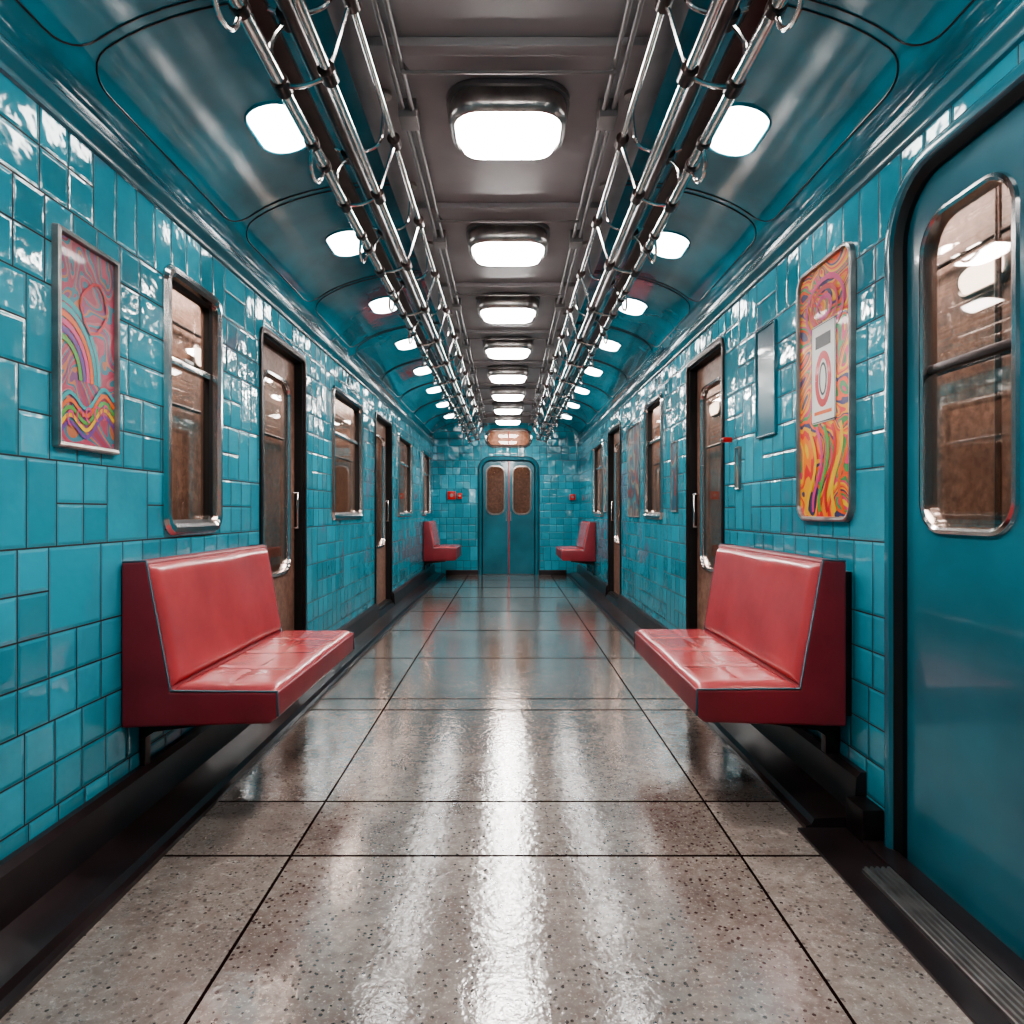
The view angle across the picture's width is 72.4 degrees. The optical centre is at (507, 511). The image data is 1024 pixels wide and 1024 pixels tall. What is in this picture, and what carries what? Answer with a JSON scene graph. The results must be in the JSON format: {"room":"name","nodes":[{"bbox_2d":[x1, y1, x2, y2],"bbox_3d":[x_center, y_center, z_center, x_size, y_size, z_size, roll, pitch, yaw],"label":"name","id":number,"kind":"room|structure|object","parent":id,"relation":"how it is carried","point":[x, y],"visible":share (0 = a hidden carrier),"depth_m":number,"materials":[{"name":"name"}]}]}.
{"room":"subway car interior","nodes":[
{"label":"subway car interior","id":0,"kind":"room"},
{"bbox_2d":[0,72,432,860],"bbox_3d":[-1.340,-0.045,5.400,0.060,2.390,13.600,0,0,0],"label":"wall","id":1,"kind":"structure","parent":0,"point":[70,519],"depth_m":2.23,"materials":[{"name":"teal tile"}]},
{"bbox_2d":[51,223,119,454],"bbox_3d":[-1.299,-0.510,2.170,0.022,0.644,0.324,0,0,0],"label":"framed poster","id":2,"kind":"object","parent":1,"relation":"attached to","point":[85,280],"visible":1,"depth_m":2.15,"materials":[{"name":"paper"}]},
{"bbox_2d":[62,234,113,448],"bbox_3d":[-1.306,-0.510,2.170,0.008,0.616,0.296,0,0,0],"label":"print","id":3,"kind":"object","parent":2,"relation":"attached to","point":[87,271],"depth_m":2.16},
{"bbox_2d":[162,264,222,535],"bbox_3d":[-1.328,-0.435,2.910,0.084,1.054,0.524,0,0,0],"label":"window","id":4,"kind":"structure","parent":1,"relation":"in","point":[211,372],"depth_m":3.10,"materials":[{"name":"silver metal"}]},
{"bbox_2d":[0,26,434,446],"bbox_3d":[-1.296,-1.192,5.400,0.039,0.115,13.600,0,0,0],"label":"trim","id":5,"kind":"structure","parent":1,"relation":"attached to","point":[19,66],"depth_m":2.49,"materials":[{"name":"teal paint"}]},
{"bbox_2d":[0,564,444,1019],"bbox_3d":[-1.205,1.000,5.400,0.210,0.200,13.600,0,0,0],"label":"baseboard","id":6,"kind":"structure","parent":1,"relation":"attached to","point":[58,885],"depth_m":2.22,"materials":[{"name":"metal"}]},
{"bbox_2d":[122,544,354,765],"bbox_3d":[-1.039,0.532,2.945,0.532,0.738,1.171,0,0,0],"label":"bench","id":7,"kind":"object","parent":1,"relation":"attached to","point":[204,642],"visible":1,"depth_m":2.50,"materials":[{"name":"leather"}]},
{"bbox_2d":[16,0,473,432],"bbox_3d":[-0.906,-1.434,5.120,0.731,0.231,13.386,0,0,0],"label":"trim","id":8,"kind":"structure","parent":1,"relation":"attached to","point":[18,1],"depth_m":2.61,"materials":[{"name":"metal"}]},
{"bbox_2d":[259,326,306,630],"bbox_3d":[-1.342,0.010,4.100,0.096,2.008,0.828,0,0,0],"label":"door","id":9,"kind":"structure","parent":1,"relation":"in","point":[279,361],"depth_m":4.37,"materials":[{"name":"wood"}]},
{"bbox_2d":[331,385,363,519],"bbox_3d":[-1.328,-0.445,5.710,0.084,1.014,1.084,0,0,0],"label":"window","id":10,"kind":"structure","parent":1,"relation":"in","point":[358,416],"depth_m":6.15,"materials":[{"name":"silver metal"}]},
{"bbox_2d":[375,412,391,611],"bbox_3d":[-1.342,0.010,7.365,0.096,2.008,0.978,0,0,0],"label":"door","id":11,"kind":"structure","parent":1,"relation":"in","point":[383,427],"depth_m":7.68,"materials":[{"name":"wood"}]},
{"bbox_2d":[397,432,412,516],"bbox_3d":[-1.328,-0.445,8.865,0.084,1.014,1.194,0,0,0],"label":"window","id":12,"kind":"structure","parent":1,"relation":"in","point":[409,447],"depth_m":9.40,"materials":[{"name":"silver metal"}]},
{"bbox_2d":[423,450,430,515],"bbox_3d":[-1.328,-0.445,11.225,0.084,1.014,0.974,0,0,0],"label":"window","id":13,"kind":"structure","parent":1,"relation":"in","point":[426,455],"depth_m":11.66,"materials":[{"name":"silver metal"}]},
{"bbox_2d":[423,521,460,569],"bbox_3d":[-1.044,0.522,11.225,0.522,0.758,0.951,0,0,0],"label":"bench","id":14,"kind":"object","parent":1,"relation":"attached to","point":[433,552],"visible":1,"depth_m":10.75,"materials":[{"name":"leather"}]},
{"bbox_2d":[0,0,474,439],"bbox_3d":[-0.905,-1.385,5.400,0.810,0.330,13.600,0,0,0],"label":"ceiling","id":15,"kind":"structure","parent":0,"point":[189,82],"depth_m":2.67,"materials":[{"name":"teal paint"}]},
{"bbox_2d":[244,101,305,154],"bbox_3d":[-0.902,-1.512,2.750,0.212,0.076,0.352,0,0,0],"label":"lamp","id":16,"kind":"object","parent":15,"relation":"attached to","point":[270,123],"visible":0.72,"depth_m":2.71,"materials":[{"name":"white plastic"}]},
{"bbox_2d":[325,229,363,256],"bbox_3d":[-0.902,-1.512,3.920,0.212,0.076,0.352,0,0,0],"label":"lamp","id":17,"kind":"object","parent":15,"relation":"attached to","point":[342,243],"visible":0.67,"depth_m":3.88,"materials":[{"name":"white plastic"}]},
{"bbox_2d":[368,296,396,313],"bbox_3d":[-0.902,-1.512,5.090,0.212,0.076,0.352,0,0,0],"label":"lamp","id":18,"kind":"object","parent":15,"relation":"attached to","point":[379,305],"visible":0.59,"depth_m":5.04,"materials":[{"name":"white plastic"}]},
{"bbox_2d":[395,338,415,349],"bbox_3d":[-0.902,-1.512,6.260,0.212,0.076,0.352,0,0,0],"label":"lamp","id":19,"kind":"object","parent":15,"relation":"attached to","point":[403,344],"visible":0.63,"depth_m":6.23,"materials":[{"name":"white plastic"}]},
{"bbox_2d":[413,366,430,374],"bbox_3d":[-0.902,-1.512,7.430,0.212,0.076,0.352,0,0,0],"label":"lamp","id":20,"kind":"object","parent":15,"relation":"attached to","point":[420,370],"visible":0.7,"depth_m":7.39,"materials":[{"name":"white plastic"}]},
{"bbox_2d":[426,386,440,392],"bbox_3d":[-0.902,-1.512,8.600,0.212,0.076,0.352,0,0,0],"label":"lamp","id":21,"kind":"object","parent":15,"relation":"attached to","point":[435,389],"visible":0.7,"depth_m":8.53,"materials":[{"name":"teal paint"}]},
{"bbox_2d":[0,575,972,1023],"bbox_3d":[-0.025,1.140,5.450,2.850,0.080,13.700,0,0,0],"label":"floor","id":22,"kind":"structure","parent":0,"point":[502,812],"depth_m":2.10,"materials":[{"name":"stone"}]},
{"bbox_2d":[433,423,578,574],"bbox_3d":[-0.035,-0.205,12.230,2.590,2.710,0.060,0,0,0],"label":"wall","id":23,"kind":"structure","parent":0,"point":[456,462],"depth_m":12.20,"materials":[{"name":"teal tile"}]},
{"bbox_2d":[448,491,455,498],"bbox_3d":[-0.980,-0.290,12.169,0.140,0.140,0.062,0,0,0],"label":"alarm box","id":24,"kind":"object","parent":23,"relation":"attached to","point":[451,494],"visible":1,"depth_m":12.15,"materials":[{"name":"red paint"}]},
{"bbox_2d":[446,570,477,574],"bbox_3d":[-0.790,1.055,12.185,0.580,0.090,0.030,0,0,0],"label":"baseboard","id":25,"kind":"structure","parent":23,"relation":"attached to","point":[448,572],"depth_m":12.17,"materials":[{"name":"metal"}]},
{"bbox_2d":[485,428,531,447],"bbox_3d":[0.010,-1.285,12.217,0.820,0.340,0.085,0,0,0],"label":"window","id":26,"kind":"structure","parent":23,"relation":"in","point":[508,430],"depth_m":12.18,"materials":[{"name":"silver metal"}]},
{"bbox_2d":[478,456,539,574],"bbox_3d":[0.010,0.100,12.207,1.080,2.150,0.105,0,0,0],"label":"door","id":27,"kind":"structure","parent":23,"relation":"in","point":[508,540],"depth_m":12.21,"materials":[{"name":"teal paint"}]},
{"bbox_2d":[539,570,566,574],"bbox_3d":[0.770,1.055,12.185,0.500,0.090,0.030,0,0,0],"label":"baseboard","id":28,"kind":"structure","parent":23,"relation":"attached to","point":[541,572],"depth_m":12.17,"materials":[{"name":"metal"}]},
{"bbox_2d":[359,0,656,422],"bbox_3d":[0.000,-1.570,5.400,1.000,0.040,13.600,0,0,0],"label":"ceiling","id":29,"kind":"structure","parent":0,"point":[455,176],"depth_m":2.89,"materials":[{"name":"grey paint"}]},
{"bbox_2d":[212,0,483,445],"bbox_3d":[-0.565,-1.303,6.500,0.338,0.498,11.000,0,0,0],"label":"handrail","id":30,"kind":"object","parent":29,"relation":"hanging from","point":[256,18],"visible":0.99,"depth_m":2.44,"materials":[{"name":"silver metal"}]},
{"bbox_2d":[324,0,478,423],"bbox_3d":[-0.515,-1.541,5.400,0.070,0.038,13.600,0,0,0],"label":"trim","id":31,"kind":"structure","parent":29,"relation":"attached to","point":[350,44],"depth_m":2.81,"materials":[{"name":"grey metal"}]},
{"bbox_2d":[371,0,487,425],"bbox_3d":[-0.377,-1.515,5.415,0.070,0.070,13.530,0,0,0],"label":"conduit","id":32,"kind":"object","parent":29,"relation":"attached to","point":[408,110],"visible":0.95,"depth_m":2.85,"materials":[{"name":"grey"}]},
{"bbox_2d":[446,78,569,159],"bbox_3d":[0.000,-1.478,2.690,0.464,0.143,0.384,0,0,0],"label":"ceiling lamp","id":33,"kind":"object","parent":29,"relation":"attached to","point":[489,118],"visible":1,"depth_m":2.56,"materials":[{"name":"grey metal"}]},
{"bbox_2d":[459,112,556,159],"bbox_3d":[0.000,-1.438,2.690,0.370,0.063,0.290,0,0,0],"label":"diffuser","id":34,"kind":"object","parent":33,"relation":"attached to","point":[482,135],"depth_m":2.62,"materials":[{"name":"plastic"}]},
{"bbox_2d":[466,223,549,265],"bbox_3d":[0.000,-1.478,3.910,0.464,0.143,0.384,0,0,0],"label":"ceiling lamp","id":35,"kind":"object","parent":29,"relation":"attached to","point":[489,244],"visible":0.99,"depth_m":3.77,"materials":[{"name":"metal"}]},
{"bbox_2d":[474,242,541,265],"bbox_3d":[0.000,-1.438,3.910,0.370,0.063,0.290,0,0,0],"label":"diffuser","id":36,"kind":"object","parent":35,"relation":"attached to","point":[485,253],"depth_m":3.83,"materials":[{"name":"plastic"}]},
{"bbox_2d":[476,292,539,322],"bbox_3d":[0.000,-1.478,5.130,0.464,0.143,0.384,0,0,0],"label":"ceiling lamp","id":37,"kind":"object","parent":29,"relation":"attached to","point":[493,309],"visible":0.94,"depth_m":4.99,"materials":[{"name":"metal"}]},
{"bbox_2d":[483,308,532,322],"bbox_3d":[0.000,-1.438,5.130,0.370,0.063,0.290,0,0,0],"label":"diffuser","id":38,"kind":"object","parent":37,"relation":"attached to","point":[491,315],"depth_m":5.03,"materials":[{"name":"plastic"}]},
{"bbox_2d":[482,336,533,358],"bbox_3d":[0.000,-1.478,6.350,0.464,0.143,0.384,0,0,0],"label":"ceiling lamp","id":39,"kind":"object","parent":29,"relation":"attached to","point":[494,348],"visible":0.98,"depth_m":6.21,"materials":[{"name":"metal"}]},
{"bbox_2d":[487,348,528,358],"bbox_3d":[0.000,-1.438,6.350,0.370,0.063,0.290,0,0,0],"label":"diffuser","id":40,"kind":"object","parent":39,"relation":"attached to","point":[495,353],"depth_m":6.24,"materials":[{"name":"plastic"}]},
{"bbox_2d":[400,64,615,73],"bbox_3d":[0.001,-1.514,2.380,0.733,0.048,0.016,0,0,0],"label":"pipe","id":41,"kind":"object","parent":29,"relation":"attached to","point":[406,71],"visible":0.77,"depth_m":2.37,"materials":[{"name":"grey"}]},
{"bbox_2d":[486,365,529,382],"bbox_3d":[0.000,-1.478,7.570,0.464,0.143,0.384,0,0,0],"label":"ceiling lamp","id":42,"kind":"object","parent":29,"relation":"attached to","point":[496,375],"visible":0.97,"depth_m":7.42,"materials":[{"name":"metal"}]},
{"bbox_2d":[491,375,524,382],"bbox_3d":[0.000,-1.438,7.570,0.370,0.063,0.290,0,0,0],"label":"diffuser","id":43,"kind":"object","parent":42,"relation":"attached to","point":[494,378],"depth_m":7.46,"materials":[{"name":"plastic"}]},
{"bbox_2d":[489,386,526,400],"bbox_3d":[0.000,-1.478,8.790,0.464,0.143,0.384,0,0,0],"label":"ceiling lamp","id":44,"kind":"object","parent":29,"relation":"attached to","point":[497,394],"visible":0.97,"depth_m":8.64,"materials":[{"name":"metal"}]},
{"bbox_2d":[493,395,522,400],"bbox_3d":[0.000,-1.438,8.790,0.370,0.063,0.290,0,0,0],"label":"diffuser","id":45,"kind":"object","parent":44,"relation":"attached to","point":[496,397],"depth_m":8.70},
{"bbox_2d":[437,215,578,222],"bbox_3d":[0.001,-1.514,3.600,0.733,0.048,0.016,0,0,0],"label":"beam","id":46,"kind":"structure","parent":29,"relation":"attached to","point":[438,220],"depth_m":3.59,"materials":[{"name":"grey"}]},
{"bbox_2d":[492,402,523,413],"bbox_3d":[0.000,-1.478,10.010,0.464,0.143,0.384,0,0,0],"label":"ceiling lamp","id":47,"kind":"object","parent":29,"relation":"attached to","point":[498,409],"visible":0.96,"depth_m":9.87,"materials":[{"name":"metal"}]},
{"bbox_2d":[495,409,520,413],"bbox_3d":[0.000,-1.438,10.010,0.370,0.063,0.290,0,0,0],"label":"diffuser","id":48,"kind":"object","parent":47,"relation":"attached to","point":[498,411],"depth_m":9.89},
{"bbox_2d":[493,414,522,424],"bbox_3d":[0.000,-1.478,11.230,0.464,0.143,0.384,0,0,0],"label":"ceiling lamp","id":49,"kind":"object","parent":29,"relation":"attached to","point":[499,420],"visible":0.91,"depth_m":11.08,"materials":[{"name":"metal"}]},
{"bbox_2d":[496,421,519,424],"bbox_3d":[0.000,-1.438,11.230,0.370,0.063,0.290,0,0,0],"label":"diffuser","id":50,"kind":"object","parent":49,"relation":"attached to","point":[498,422],"depth_m":11.14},
{"bbox_2d":[455,291,560,295],"bbox_3d":[0.001,-1.514,4.820,0.733,0.048,0.016,0,0,0],"label":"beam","id":51,"kind":"structure","parent":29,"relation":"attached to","point":[457,294],"depth_m":4.81,"materials":[{"name":"grey"}]},
{"bbox_2d":[466,336,549,338],"bbox_3d":[0.001,-1.514,6.040,0.733,0.048,0.016,0,0,0],"label":"pipe","id":52,"kind":"object","parent":29,"relation":"attached to","point":[467,336],"visible":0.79,"depth_m":6.03,"materials":[{"name":"grey"}]},
{"bbox_2d":[473,366,542,367],"bbox_3d":[0.001,-1.514,7.260,0.733,0.048,0.016,0,0,0],"label":"pipe","id":53,"kind":"object","parent":29,"relation":"attached to","point":[474,366],"visible":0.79,"depth_m":7.25,"materials":[{"name":"grey"}]},
{"bbox_2d":[478,387,537,388],"bbox_3d":[0.001,-1.514,8.480,0.733,0.048,0.016,0,0,0],"label":"pipe","id":54,"kind":"object","parent":29,"relation":"attached to","point":[479,387],"visible":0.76,"depth_m":8.47,"materials":[{"name":"grey"}]},
{"bbox_2d":[361,37,654,55],"bbox_3d":[0.000,-1.535,2.308,0.960,0.030,0.055,0,0,0],"label":"trim","id":55,"kind":"structure","parent":29,"relation":"attached to","point":[409,46],"depth_m":2.28,"materials":[{"name":"grey paint"}]},
{"bbox_2d":[412,202,603,211],"bbox_3d":[0.000,-1.535,3.527,0.960,0.030,0.055,0,0,0],"label":"trim","id":56,"kind":"structure","parent":29,"relation":"attached to","point":[421,206],"depth_m":3.50,"materials":[{"name":"grey paint"}]},
{"bbox_2d":[440,282,575,288],"bbox_3d":[0.000,-1.535,4.747,0.960,0.030,0.055,0,0,0],"label":"trim","id":57,"kind":"structure","parent":29,"relation":"attached to","point":[459,285],"depth_m":4.72,"materials":[{"name":"grey paint"}]},
{"bbox_2d":[453,329,562,333],"bbox_3d":[0.000,-1.535,5.968,0.960,0.030,0.055,0,0,0],"label":"trim","id":58,"kind":"structure","parent":29,"relation":"attached to","point":[457,331],"depth_m":5.94,"materials":[{"name":"grey paint"}]},
{"bbox_2d":[463,361,552,363],"bbox_3d":[0.000,-1.535,7.188,0.960,0.030,0.055,0,0,0],"label":"trim","id":59,"kind":"structure","parent":29,"relation":"attached to","point":[464,362],"depth_m":7.16,"materials":[{"name":"grey paint"}]},
{"bbox_2d":[471,383,544,385],"bbox_3d":[0.000,-1.535,8.408,0.960,0.030,0.055,0,0,0],"label":"trim","id":60,"kind":"structure","parent":29,"relation":"attached to","point":[472,384],"depth_m":8.38,"materials":[{"name":"grey paint"}]},
{"bbox_2d":[474,399,541,401],"bbox_3d":[0.000,-1.535,9.627,0.960,0.030,0.055,0,0,0],"label":"trim","id":61,"kind":"structure","parent":29,"relation":"attached to","point":[476,400],"depth_m":9.60,"materials":[{"name":"grey paint"}]},
{"bbox_2d":[479,412,536,413],"bbox_3d":[0.000,-1.535,10.848,0.960,0.030,0.055,0,0,0],"label":"trim","id":62,"kind":"structure","parent":29,"relation":"attached to","point":[479,412],"depth_m":10.82,"materials":[{"name":"grey paint"}]},
{"bbox_2d":[528,0,644,425],"bbox_3d":[0.377,-1.515,5.415,0.070,0.070,13.530,0,0,0],"label":"conduit","id":63,"kind":"object","parent":29,"relation":"attached to","point":[607,110],"visible":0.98,"depth_m":2.85,"materials":[{"name":"grey"}]},
{"bbox_2d":[537,0,691,423],"bbox_3d":[0.515,-1.541,5.400,0.070,0.038,13.600,0,0,0],"label":"trim","id":64,"kind":"structure","parent":29,"relation":"attached to","point":[665,44],"depth_m":2.81,"materials":[{"name":"grey metal"}]},
{"bbox_2d":[532,0,803,445],"bbox_3d":[0.565,-1.303,6.500,0.338,0.498,11.000,0,0,0],"label":"handrail","id":65,"kind":"object","parent":29,"relation":"hanging from","point":[759,18],"visible":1,"depth_m":2.43,"materials":[{"name":"silver metal"}]},
{"bbox_2d":[400,432,618,540],"bbox_3d":[0.000,-0.325,13.025,4.400,2.950,0.050,0,0,0],"label":"wall","id":66,"kind":"structure","parent":0,"point":[495,474],"depth_m":13.00,"materials":[{"name":"brown"}]},
{"bbox_2d":[541,0,1012,439],"bbox_3d":[0.870,-1.385,5.400,0.740,0.330,13.600,0,0,0],"label":"ceiling","id":67,"kind":"structure","parent":0,"point":[817,80],"depth_m":2.64,"materials":[{"name":"teal paint"}]},
{"bbox_2d":[566,402,579,407],"bbox_3d":[0.902,-1.503,9.770,0.211,0.086,0.352,0,0,0],"label":"lamp","id":68,"kind":"object","parent":67,"relation":"attached to","point":[570,404],"visible":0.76,"depth_m":9.71,"materials":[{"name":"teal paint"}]},
{"bbox_2d":[568,403,578,407],"bbox_3d":[0.901,-1.498,9.770,0.186,0.072,0.330,0,0,0],"label":"diffuser","id":69,"kind":"object","parent":68,"relation":"attached to","point":[573,405],"depth_m":9.71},
{"bbox_2d":[575,387,589,394],"bbox_3d":[0.902,-1.503,8.600,0.211,0.086,0.352,0,0,0],"label":"lamp","id":70,"kind":"object","parent":67,"relation":"attached to","point":[581,390],"visible":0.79,"depth_m":8.54,"materials":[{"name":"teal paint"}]},
{"bbox_2d":[585,366,602,375],"bbox_3d":[0.902,-1.503,7.430,0.211,0.086,0.352,0,0,0],"label":"lamp","id":71,"kind":"object","parent":67,"relation":"attached to","point":[593,371],"visible":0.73,"depth_m":7.38,"materials":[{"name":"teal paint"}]},
{"bbox_2d":[599,338,620,351],"bbox_3d":[0.902,-1.503,6.260,0.211,0.086,0.352,0,0,0],"label":"lamp","id":72,"kind":"object","parent":67,"relation":"attached to","point":[611,345],"visible":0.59,"depth_m":6.22,"materials":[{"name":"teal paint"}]},
{"bbox_2d":[619,297,647,315],"bbox_3d":[0.902,-1.503,5.090,0.211,0.086,0.352,0,0,0],"label":"lamp","id":73,"kind":"object","parent":67,"relation":"attached to","point":[636,307],"visible":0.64,"depth_m":5.04,"materials":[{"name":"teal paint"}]},
{"bbox_2d":[651,231,690,258],"bbox_3d":[0.902,-1.503,3.920,0.211,0.086,0.352,0,0,0],"label":"lamp","id":74,"kind":"object","parent":67,"relation":"attached to","point":[671,244],"visible":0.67,"depth_m":3.88,"materials":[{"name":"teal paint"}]},
{"bbox_2d":[710,103,771,156],"bbox_3d":[0.902,-1.503,2.750,0.211,0.086,0.352,0,0,0],"label":"lamp","id":75,"kind":"object","parent":67,"relation":"attached to","point":[741,131],"visible":0.74,"depth_m":2.71,"materials":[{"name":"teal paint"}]},
{"bbox_2d":[541,0,974,432],"bbox_3d":[0.871,-1.434,5.120,0.668,0.231,13.386,0,0,0],"label":"trim","id":76,"kind":"structure","parent":67,"relation":"attached to","point":[815,1],"depth_m":2.55,"materials":[{"name":"metal"}]},
{"bbox_2d":[579,40,1023,809],"bbox_3d":[1.270,-0.045,5.400,0.060,2.390,13.600,0,0,0],"label":"wall","id":77,"kind":"structure","parent":0,"point":[763,514],"depth_m":3.06,"materials":[{"name":"teal tile"}]},
{"bbox_2d":[556,521,595,574],"bbox_3d":[0.989,0.519,10.375,0.492,0.764,1.051,0,0,0],"label":"bench","id":78,"kind":"object","parent":77,"relation":"attached to","point":[585,551],"visible":1,"depth_m":9.85,"materials":[{"name":"leather"}]},
{"bbox_2d":[592,439,603,516],"bbox_3d":[1.258,-0.445,9.600,0.084,1.014,1.024,0,0,0],"label":"window","id":79,"kind":"structure","parent":77,"relation":"in","point":[595,468],"depth_m":10.05,"materials":[{"name":"silver metal"}]},
{"bbox_2d":[603,456,606,511],"bbox_3d":[1.232,-0.350,8.875,0.015,0.700,0.250,0,0,0],"label":"notice board","id":80,"kind":"object","parent":77,"relation":"attached to","point":[605,457],"visible":1,"depth_m":8.85,"materials":[{"name":"metal"}]},
{"bbox_2d":[608,422,620,600],"bbox_3d":[1.272,0.010,8.140,0.096,2.008,0.948,0,0,0],"label":"door","id":81,"kind":"structure","parent":77,"relation":"in","point":[614,434],"depth_m":8.44,"materials":[{"name":"wood"}]},
{"bbox_2d":[567,564,668,645],"bbox_3d":[1.135,1.000,8.510,0.210,0.200,7.380,0,0,0],"label":"baseboard","id":82,"kind":"structure","parent":77,"relation":"attached to","point":[627,617],"depth_m":7.41,"materials":[{"name":"metal"}]},
{"bbox_2d":[627,421,640,516],"bbox_3d":[1.232,-0.400,6.875,0.015,0.900,0.650,0,0,0],"label":"notice board","id":83,"kind":"object","parent":77,"relation":"attached to","point":[634,432],"visible":1,"depth_m":6.82,"materials":[{"name":"metal"}]},
{"bbox_2d":[643,393,663,519],"bbox_3d":[1.258,-0.450,5.940,0.084,1.024,0.744,0,0,0],"label":"window","id":84,"kind":"structure","parent":77,"relation":"in","point":[648,441],"depth_m":6.25,"materials":[{"name":"silver metal"}]},
{"bbox_2d":[671,441,677,511],"bbox_3d":[1.232,-0.260,5.190,0.015,0.520,0.180,0,0,0],"label":"notice board","id":85,"kind":"object","parent":77,"relation":"attached to","point":[674,445],"visible":1,"depth_m":5.18,"materials":[{"name":"metal"}]},
{"bbox_2d":[686,337,724,629],"bbox_3d":[1.272,0.000,4.420,0.096,2.028,0.828,0,0,0],"label":"door","id":86,"kind":"structure","parent":77,"relation":"in","point":[706,371],"depth_m":4.74,"materials":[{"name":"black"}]},
{"bbox_2d":[734,446,740,489],"bbox_3d":[1.232,-0.235,3.755,0.015,0.230,0.070,0,0,0],"label":"sign","id":87,"kind":"object","parent":77,"relation":"attached to","point":[737,451],"visible":1,"depth_m":3.76,"materials":[{"name":"metal"}]},
{"bbox_2d":[634,544,851,752],"bbox_3d":[0.953,0.534,3.105,0.570,0.734,1.231,0,0,0],"label":"bench","id":88,"kind":"object","parent":77,"relation":"attached to","point":[774,645],"visible":1,"depth_m":2.61,"materials":[{"name":"leather"}]},
{"bbox_2d":[755,319,777,438],"bbox_3d":[1.232,-0.625,3.345,0.015,0.530,0.250,0,0,0],"label":"access panel","id":89,"kind":"object","parent":77,"relation":"attached to","point":[766,338],"visible":1,"depth_m":3.34,"materials":[{"name":"teal paint"}]},
{"bbox_2d":[705,722,866,826],"bbox_3d":[1.135,1.000,3.220,0.210,0.200,1.600,0,0,0],"label":"baseboard","id":90,"kind":"structure","parent":77,"relation":"attached to","point":[813,784],"depth_m":2.76,"materials":[{"name":"metal"}]},
{"bbox_2d":[577,0,1023,446],"bbox_3d":[1.226,-1.192,5.400,0.039,0.115,13.600,0,0,0],"label":"trim","id":91,"kind":"structure","parent":77,"relation":"attached to","point":[1005,32],"depth_m":2.33,"materials":[{"name":"teal paint"}]},
{"bbox_2d":[796,241,855,521],"bbox_3d":[1.229,-0.475,2.730,0.022,1.024,0.474,0,0,0],"label":"framed poster","id":92,"kind":"object","parent":77,"relation":"attached to","point":[826,292],"visible":1,"depth_m":2.70,"materials":[{"name":"paper"}]},
{"bbox_2d":[846,796,883,842],"bbox_3d":[1.202,1.040,2.360,0.075,0.120,0.120,0,0,0],"label":"trim","id":93,"kind":"structure","parent":77,"relation":"attached to","point":[864,817],"depth_m":2.31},
{"bbox_2d":[797,827,1010,1023],"bbox_3d":[1.120,1.095,0.510,0.240,0.010,3.820,0,0,0],"label":"trim","id":94,"kind":"structure","parent":77,"relation":"attached to","point":[846,855],"depth_m":1.88,"materials":[{"name":"metal"}]},
{"bbox_2d":[862,866,1023,1023],"bbox_3d":[1.117,1.081,0.360,0.091,0.017,3.520,0,0,0],"label":"trim","id":95,"kind":"structure","parent":77,"relation":"attached to","point":[1002,992],"depth_m":1.74,"materials":[{"name":"metal"}]},
{"bbox_2d":[863,840,1023,990],"bbox_3d":[1.202,1.084,0.450,0.075,0.012,3.700,0,0,0],"label":"trim","id":96,"kind":"structure","parent":77,"relation":"attached to","point":[1002,956],"depth_m":1.88,"materials":[{"name":"metal"}]},
{"bbox_2d":[884,59,1023,960],"bbox_3d":[1.259,0.045,1.768,0.082,2.250,1.035,0,0,0],"label":"door","id":97,"kind":"structure","parent":77,"relation":"in","point":[954,596],"depth_m":2.01,"materials":[{"name":"teal paint"}]},
{"label":"outside","id":98,"kind":"structure","parent":0,"visible":0},
{"bbox_2d":[172,289,380,571],"bbox_3d":[-2.175,-0.325,5.800,0.050,2.950,14.400,0,0,0],"label":"wall","id":99,"kind":"structure","parent":98,"point":[186,387],"depth_m":4.89,"materials":[{"name":"brown"}]},
{"bbox_2d":[190,344,200,369],"bbox_3d":[-2.127,-1.070,4.900,0.045,0.164,0.344,0,0,0],"label":"lamp","id":100,"kind":"object","parent":99,"relation":"attached to","point":[195,350],"visible":0.51,"depth_m":4.77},
{"bbox_2d":[195,347,200,365],"bbox_3d":[-2.127,-1.070,4.900,0.045,0.124,0.304,0,0,0],"label":"diffuser","id":101,"kind":"object","parent":100,"relation":"attached to","point":[197,349],"depth_m":4.78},
{"bbox_2d":[172,319,380,471],"bbox_3d":[-2.105,-0.350,5.800,0.038,2.700,14.200,0,0,0],"label":"trim","id":102,"kind":"structure","parent":99,"relation":"attached to","point":[174,322],"depth_m":4.69,"materials":[{"name":"metal"}]},
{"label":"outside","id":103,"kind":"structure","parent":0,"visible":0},
{"bbox_2d":[653,183,1010,566],"bbox_3d":[2.175,-0.325,5.800,0.050,2.950,14.400,0,0,0],"label":"window glass","id":104,"kind":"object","parent":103,"point":[965,396],"depth_m":3.29,"materials":[{"name":"brown"}]},
{"bbox_2d":[710,398,720,416],"bbox_3d":[2.127,-1.070,7.200,0.045,0.164,0.344,0,0,0],"label":"lamp","id":105,"kind":"object","parent":104,"relation":"attached to","point":[715,406],"visible":0.94,"depth_m":7.13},
{"bbox_2d":[710,401,718,414],"bbox_3d":[2.127,-1.070,7.200,0.045,0.124,0.304,0,0,0],"label":"diffuser","id":106,"kind":"object","parent":105,"relation":"attached to","point":[714,406],"depth_m":7.16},
{"bbox_2d":[653,184,1010,527],"bbox_3d":[2.105,-0.350,5.800,0.038,2.700,14.200,0,0,0],"label":"trim","id":107,"kind":"structure","parent":104,"relation":"attached to","point":[999,230],"depth_m":2.99,"materials":[{"name":"metal"}]},
{"bbox_2d":[956,247,1010,298],"bbox_3d":[2.127,-1.070,3.150,0.045,0.164,0.344,0,0,0],"label":"lamp","id":108,"kind":"object","parent":104,"relation":"attached to","point":[976,278],"visible":0.87,"depth_m":3.13,"materials":[{"name":"plastic"}]},
{"bbox_2d":[958,254,1003,293],"bbox_3d":[2.127,-1.070,3.150,0.045,0.124,0.304,0,0,0],"label":"diffuser","id":109,"kind":"object","parent":108,"relation":"attached to","point":[977,276],"depth_m":3.15,"materials":[{"name":"plastic"}]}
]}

